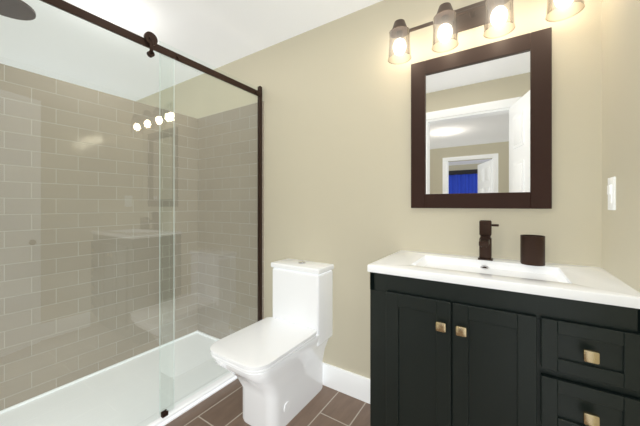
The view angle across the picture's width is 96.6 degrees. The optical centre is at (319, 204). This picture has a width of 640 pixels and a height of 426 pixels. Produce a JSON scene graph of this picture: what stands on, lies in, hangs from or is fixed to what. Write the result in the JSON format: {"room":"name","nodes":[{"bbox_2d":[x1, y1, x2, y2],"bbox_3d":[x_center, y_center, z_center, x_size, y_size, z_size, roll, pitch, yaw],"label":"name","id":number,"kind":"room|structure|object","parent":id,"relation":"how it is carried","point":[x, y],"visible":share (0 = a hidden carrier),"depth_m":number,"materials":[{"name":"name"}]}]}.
{"room":"bathroom","nodes":[
{"label":"bathroom","id":0,"kind":"room"},
{"bbox_2d":[0,63,197,409],"bbox_3d":[-1.560,0.190,1.931,0.120,1.920,1.560,0,0,33],"label":"tiled wall","id":1,"kind":"structure","parent":0,"point":[76,301],"depth_m":1.87,"materials":[{"name":"beige tile"}]},
{"bbox_2d":[0,0,382,100],"bbox_3d":[-1.989,-1.210,-1.391,5.620,0.100,7.840,0,0,33],"label":"ceiling","id":2,"kind":"structure","parent":0,"point":[216,33],"depth_m":1.94,"materials":[{"name":"white paint"}]},
{"bbox_2d":[165,378,369,425],"bbox_3d":[-1.989,1.200,-1.391,5.620,0.100,7.840,0,0,33],"label":"floor","id":3,"kind":"structure","parent":0,"point":[326,406],"depth_m":1.59,"materials":[{"name":"brown tile"}]},
{"bbox_2d":[0,330,236,425],"bbox_3d":[-1.168,1.129,1.677,0.810,0.042,1.532,0,0,33],"label":"shower tray","id":4,"kind":"object","parent":3,"relation":"on","point":[198,396],"visible":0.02,"depth_m":1.71,"materials":[{"name":"white plastic"}]},
{"bbox_2d":[0,0,261,425],"bbox_3d":[-0.842,0.116,1.465,0.062,1.982,1.533,0,0,33],"label":"shower enclosure","id":5,"kind":"object","parent":4,"relation":"on","point":[149,40],"visible":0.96,"depth_m":1.37,"materials":[{"name":"clear glass"}]},
{"bbox_2d":[210,258,333,425],"bbox_3d":[-0.246,0.754,1.600,0.380,0.792,0.664,0,0,33],"label":"toilet","id":6,"kind":"object","parent":3,"relation":"on","point":[274,364],"visible":0.98,"depth_m":1.56,"materials":[{"name":"white ceramic"}]},
{"bbox_2d":[367,220,639,425],"bbox_3d":[0.643,0.610,1.136,0.794,1.081,0.490,0,0,33],"label":"bathroom vanity","id":7,"kind":"object","parent":3,"relation":"on","point":[484,338],"visible":1,"depth_m":0.95,"materials":[{"name":"black paint"}]},
{"bbox_2d":[477,220,498,260],"bbox_3d":[0.727,0.157,1.234,0.080,0.176,0.164,0,0,33],"label":"faucet","id":8,"kind":"object","parent":7,"relation":"on","point":[485,226],"depth_m":1.26,"materials":[{"name":"brown metal"}]},
{"bbox_2d":[367,250,639,310],"bbox_3d":[0.652,0.287,1.148,0.794,0.085,0.460,0,0,33],"label":"countertop sink","id":9,"kind":"object","parent":7,"relation":"in","point":[481,282],"depth_m":1.00,"materials":[{"name":"white ceramic"}]},
{"bbox_2d":[520,235,544,265],"bbox_3d":[0.878,0.185,1.177,0.083,0.118,0.083,0,0,33],"label":"cup","id":10,"kind":"object","parent":7,"relation":"on","point":[532,250],"visible":1,"depth_m":1.14,"materials":[{"name":"brown metal"}]},
{"bbox_2d":[137,0,601,378],"bbox_3d":[-0.499,-0.005,2.244,4.160,2.310,0.120,0,0,33],"label":"wall","id":11,"kind":"structure","parent":0,"point":[336,96],"depth_m":1.66,"materials":[{"name":"beige paint"}]},
{"bbox_2d":[198,101,263,338],"bbox_3d":[-0.754,0.190,2.330,0.797,1.920,0.012,0,0,33],"label":"tile","id":12,"kind":"structure","parent":11,"relation":"attached to","point":[223,210],"depth_m":2.31,"materials":[{"name":"beige tile"}]},
{"bbox_2d":[323,362,369,403],"bbox_3d":[0.021,1.080,1.826,1.006,0.140,0.014,0,0,33],"label":"baseboard","id":13,"kind":"structure","parent":11,"relation":"attached to","point":[351,384],"depth_m":1.71,"materials":[{"name":"white paint"}]},
{"bbox_2d":[411,27,551,208],"bbox_3d":[0.731,-0.364,1.359,0.582,0.761,0.023,0,0,33],"label":"framed mirror","id":14,"kind":"object","parent":11,"relation":"attached to","point":[481,126],"visible":0.98,"depth_m":1.33,"materials":[{"name":"brown wood"}]},
{"bbox_2d":[388,0,584,63],"bbox_3d":[0.689,-0.849,1.297,0.759,0.216,0.172,0,0,33],"label":"vanity light fixture","id":15,"kind":"object","parent":11,"relation":"attached to","point":[451,21],"visible":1,"depth_m":1.32,"materials":[{"name":"glass"}]},
{"bbox_2d":[602,0,639,292],"bbox_3d":[0.738,-0.005,0.439,0.120,2.310,1.560,0,0,33],"label":"wall","id":16,"kind":"structure","parent":0,"point":[621,123],"depth_m":0.93,"materials":[{"name":"beige paint"}]},
{"bbox_2d":[607,177,615,209],"bbox_3d":[1.031,-0.040,1.012,0.012,0.116,0.072,0,0,33],"label":"light switch","id":17,"kind":"object","parent":16,"relation":"attached to","point":[611,189],"visible":1,"depth_m":1.00,"materials":[{"name":"white plastic"}]},
{"bbox_3d":[-1.246,-0.005,0.726,4.560,2.310,0.120,0,0,33],"label":"wall","id":18,"kind":"structure","parent":0,"visible":0},
{"bbox_2d":[0,0,35,20],"bbox_3d":[-1.428,-0.923,1.162,0.200,0.113,0.386,0,0,33],"label":"shower head","id":19,"kind":"object","parent":18,"relation":"attached to","point":[22,9],"depth_m":1.27}
]}

